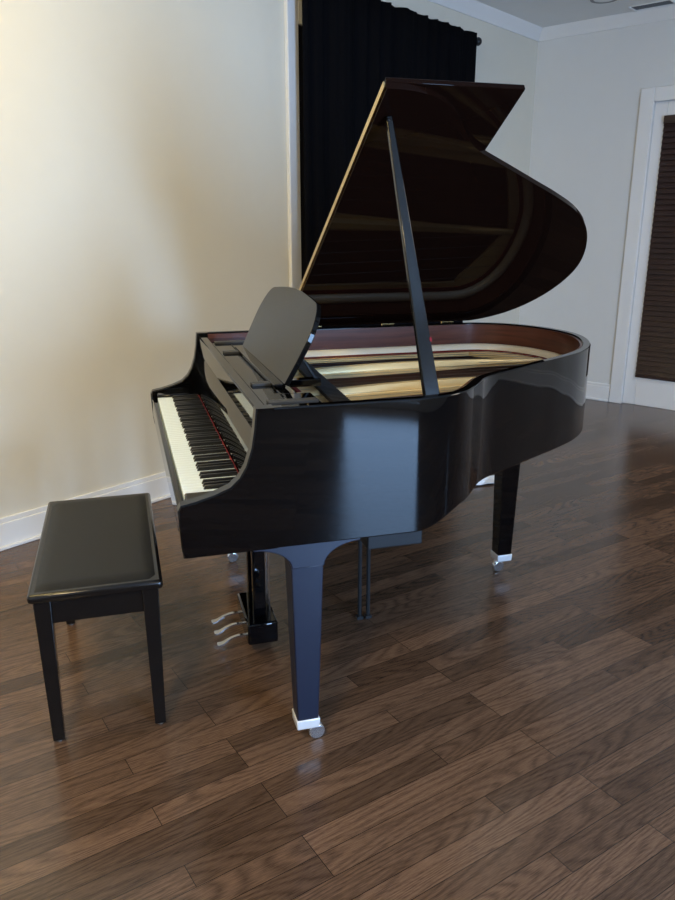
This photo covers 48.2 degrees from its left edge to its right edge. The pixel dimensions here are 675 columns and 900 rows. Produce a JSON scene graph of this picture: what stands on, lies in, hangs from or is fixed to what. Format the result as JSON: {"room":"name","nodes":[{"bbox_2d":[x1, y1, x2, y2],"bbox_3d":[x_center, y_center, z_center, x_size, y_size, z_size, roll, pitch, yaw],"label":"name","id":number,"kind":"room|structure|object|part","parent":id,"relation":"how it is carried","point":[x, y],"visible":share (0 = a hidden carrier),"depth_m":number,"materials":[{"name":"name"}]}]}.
{"room":"music room","nodes":[
{"label":"music room","id":0,"kind":"room"},
{"bbox_2d":[0,0,537,517],"bbox_3d":[-1.405,-1.103,3.561,0.150,3.080,9.550,14,22,39],"label":"wall","id":1,"kind":"structure","parent":0,"point":[144,208],"depth_m":3.85,"materials":[{"name":"paint"}]},
{"bbox_2d":[0,471,170,550],"bbox_3d":[-1.336,0.315,3.921,0.032,0.155,9.250,14,22,39],"label":"baseboard","id":2,"kind":"structure","parent":1,"relation":"attached to","point":[24,527],"depth_m":3.77,"materials":[{"name":"paint"}]},
{"bbox_2d":[284,0,304,289],"bbox_3d":[0.311,-1.459,5.348,0.030,2.740,1.840,14,22,39],"label":"window","id":3,"kind":"structure","parent":1,"relation":"in","point":[294,140],"depth_m":4.54,"materials":[{"name":"paint"}]},
{"bbox_3d":[0.300,-1.546,5.325,0.007,2.320,1.650,14,22,39],"label":"pane","id":4,"kind":"part","parent":3,"relation":"part of","materials":[{"name":"clear glass"}]},
{"bbox_2d":[477,37,481,45],"bbox_3d":[0.401,-2.868,4.984,0.094,0.090,1.999,14,22,39],"label":"curtain rod","id":5,"kind":"object","parent":1,"relation":"attached to","point":[479,40],"visible":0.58,"depth_m":5.65,"materials":[{"name":"metal"}]},
{"bbox_2d":[302,0,476,326],"bbox_3d":[0.399,-1.510,5.277,0.054,2.826,1.843,14,22,39],"label":"curtain","id":6,"kind":"object","parent":5,"relation":"hanging from","point":[350,47],"visible":0.27,"depth_m":4.69,"materials":[{"name":"black fabric"}]},
{"bbox_2d":[427,0,541,41],"bbox_3d":[-1.322,-2.518,3.063,0.070,0.085,9.250,14,22,39],"label":"trim","id":7,"kind":"structure","parent":1,"relation":"attached to","point":[472,8],"depth_m":5.81,"materials":[{"name":"paint"}]},
{"bbox_2d":[0,399,674,899],"bbox_3d":[1.092,1.057,1.913,6.800,0.120,9.550,14,22,39],"label":"floor","id":8,"kind":"structure","parent":0,"point":[508,733],"depth_m":2.39,"materials":[{"name":"brown wood"}]},
{"bbox_2d":[27,493,165,741],"bbox_3d":[-0.800,0.524,2.595,0.374,0.512,0.795,-5,17,-15],"label":"piano bench","id":9,"kind":"object","parent":8,"relation":"on","point":[98,556],"visible":1,"depth_m":2.28,"materials":[{"name":"black leather"}]},
{"bbox_3d":[-0.845,0.648,2.227,0.048,0.470,0.048,-5,17,-15],"label":"leg","id":10,"kind":"part","parent":9,"relation":"part of","materials":[{"name":"paint"}]},
{"bbox_3d":[-1.044,0.450,2.892,0.048,0.470,0.048,-5,17,-15],"label":"leg","id":11,"kind":"part","parent":9,"relation":"part of","materials":[{"name":"paint"}]},
{"bbox_3d":[-0.800,0.300,2.529,0.374,0.028,0.795,-5,17,-15],"label":"seat frame","id":12,"kind":"part","parent":9,"relation":"part of","materials":[{"name":"leather"}]},
{"bbox_3d":[-0.557,0.624,2.307,0.048,0.470,0.048,-5,17,-15],"label":"leg","id":13,"kind":"part","parent":9,"relation":"part of","materials":[{"name":"paint"}]},
{"bbox_2d":[150,77,590,738],"bbox_3d":[0.246,-0.249,2.809,1.788,1.872,1.507,-5,17,-15],"label":"grand piano","id":14,"kind":"object","parent":8,"relation":"on","point":[293,437],"visible":1,"depth_m":2.43,"materials":[{"name":"black paint"}]},
{"bbox_3d":[-0.437,-0.447,3.123,0.140,0.008,0.036,-5,17,-15],"label":"slide rail","id":15,"kind":"part","parent":14,"relation":"part of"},
{"bbox_3d":[-0.399,-0.373,2.874,0.070,0.008,0.036,-5,17,-15],"label":"slide rail","id":16,"kind":"part","parent":14,"relation":"part of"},
{"bbox_3d":[-0.388,-0.265,2.603,0.034,0.071,1.399,-5,17,-15],"label":"rail","id":17,"kind":"part","parent":14,"relation":"part of","materials":[{"name":"black paint"}]},
{"bbox_3d":[-0.228,-0.203,2.303,0.070,0.008,0.036,-5,17,-15],"label":"slide rail","id":18,"kind":"part","parent":14,"relation":"part of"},
{"bbox_3d":[-0.274,0.315,2.802,0.008,0.545,0.008,-5,17,-15],"label":"pedal rod","id":19,"kind":"part","parent":14,"relation":"part of","materials":[{"name":"silver metal"}]},
{"bbox_2d":[209,337,320,405],"bbox_3d":[-0.291,-0.283,2.627,0.167,0.022,1.399,-5,17,-15],"label":"shelf","id":20,"kind":"object","parent":14,"relation":"attached to","point":[263,385],"depth_m":2.39,"materials":[{"name":"black paint"}]},
{"bbox_3d":[-0.263,0.326,2.765,0.008,0.545,0.008,-5,17,-15],"label":"pedal rod","id":21,"kind":"part","parent":14,"relation":"part of","materials":[{"name":"silver metal"}]},
{"bbox_3d":[-0.252,0.337,2.728,0.008,0.545,0.008,-5,17,-15],"label":"pedal rod","id":22,"kind":"part","parent":14,"relation":"part of","materials":[{"name":"silver metal"}]},
{"bbox_3d":[-0.123,-0.134,2.073,0.140,0.008,0.036,-5,17,-15],"label":"slide rail","id":23,"kind":"part","parent":14,"relation":"part of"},
{"bbox_3d":[-0.095,0.553,2.204,0.092,0.510,0.092,-5,17,-15],"label":"leg","id":24,"kind":"part","parent":14,"relation":"part of","materials":[{"name":"black wood"}]},
{"bbox_3d":[0.087,0.320,2.900,0.024,0.730,0.024,-5,17,-15],"label":"support rod","id":25,"kind":"part","parent":14,"relation":"part of","materials":[{"name":"black metal"}]},
{"bbox_3d":[0.121,0.317,2.910,0.024,0.730,0.024,-5,17,-15],"label":"support rod","id":26,"kind":"part","parent":14,"relation":"part of","materials":[{"name":"black metal"}]},
{"bbox_3d":[0.413,-0.248,2.848,1.337,0.016,1.400,-5,17,-15],"label":"iron plate","id":27,"kind":"part","parent":14,"relation":"part of","materials":[{"name":"gold metal"}]},
{"bbox_3d":[0.514,-0.803,2.832,1.172,0.797,1.293,-5,17,-15],"label":"lid","id":28,"kind":"part","parent":14,"relation":"part of","materials":[{"name":"paint"}]},
{"bbox_3d":[0.737,0.150,3.305,0.092,0.655,0.092,-5,17,-15],"label":"leg","id":29,"kind":"part","parent":14,"relation":"part of","materials":[{"name":"black paint"}]},
{"bbox_2d":[476,475,493,484],"bbox_3d":[0.933,0.167,4.595,0.305,0.045,0.122,-5,17,-15],"label":"paper","id":30,"kind":"object","parent":8,"relation":"on","point":[490,479],"visible":0.21,"depth_m":4.57,"materials":[{"name":"white paper"}]},
{"bbox_2d":[476,0,661,27],"bbox_3d":[1.092,-2.009,0.999,6.800,0.120,9.550,14,22,39],"label":"ceiling","id":31,"kind":"structure","parent":0,"point":[542,13],"depth_m":5.78,"materials":[{"name":"paint"}]},
{"bbox_2d":[590,0,616,3],"bbox_3d":[1.944,-3.284,5.500,0.200,0.008,0.200,-5,17,-15],"label":"recessed light","id":32,"kind":"object","parent":31,"relation":"in","point":[592,1],"visible":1,"depth_m":5.56,"materials":[{"name":"metal"}]},
{"bbox_2d":[628,0,674,11],"bbox_3d":[2.362,-3.328,5.652,0.320,0.012,0.140,14,22,39],"label":"ceiling vent","id":33,"kind":"object","parent":31,"relation":"in","point":[635,8],"visible":1,"depth_m":5.66,"materials":[{"name":"metal"}]},
{"bbox_2d":[519,19,674,402],"bbox_3d":[4.196,-1.484,4.838,6.500,3.080,0.150,14,22,39],"label":"wall","id":34,"kind":"structure","parent":0,"point":[587,95],"depth_m":6.37,"materials":[{"name":"paint"}]},
{"bbox_2d":[586,381,609,401],"bbox_3d":[4.147,-0.060,5.181,6.470,0.155,0.032,14,22,39],"label":"baseboard","id":35,"kind":"structure","parent":34,"relation":"attached to","point":[594,391],"depth_m":6.72,"materials":[{"name":"paint"}]},
{"bbox_2d":[539,4,674,40],"bbox_3d":[4.123,-2.896,4.331,6.500,0.085,0.070,14,22,39],"label":"trim","id":36,"kind":"structure","parent":34,"relation":"attached to","point":[662,13],"depth_m":5.99,"materials":[{"name":"paint"}]},
{"bbox_2d":[609,85,674,403],"bbox_3d":[2.848,-1.527,5.944,1.190,2.530,0.022,14,22,39],"label":"trim","id":37,"kind":"structure","parent":34,"relation":"attached to","point":[649,96],"depth_m":6.22,"materials":[{"name":"paint"}]},
{"bbox_2d":[623,100,674,410],"bbox_3d":[2.867,-1.485,5.979,0.980,2.430,0.114,14,22,39],"label":"door","id":38,"kind":"structure","parent":34,"relation":"in","point":[654,393],"depth_m":6.34,"materials":[{"name":"paint"}]},
{"bbox_2d":[635,115,674,381],"bbox_3d":[2.865,-1.549,5.957,0.804,2.075,0.029,14,22,39],"label":"window blind","id":39,"kind":"object","parent":38,"relation":"attached to","point":[656,349],"visible":1,"depth_m":6.20,"materials":[{"name":"brown wood"}]},
{"bbox_3d":[2.867,-0.566,6.252,0.800,0.023,0.023,14,22,39],"label":"rail","id":40,"kind":"part","parent":39,"relation":"part of","materials":[{"name":"brown wood"}]},
{"bbox_3d":[2.865,-2.514,5.669,0.804,0.060,0.029,14,22,39],"label":"head rail","id":41,"kind":"part","parent":39,"relation":"part of","materials":[{"name":"brown wood"}]}
]}

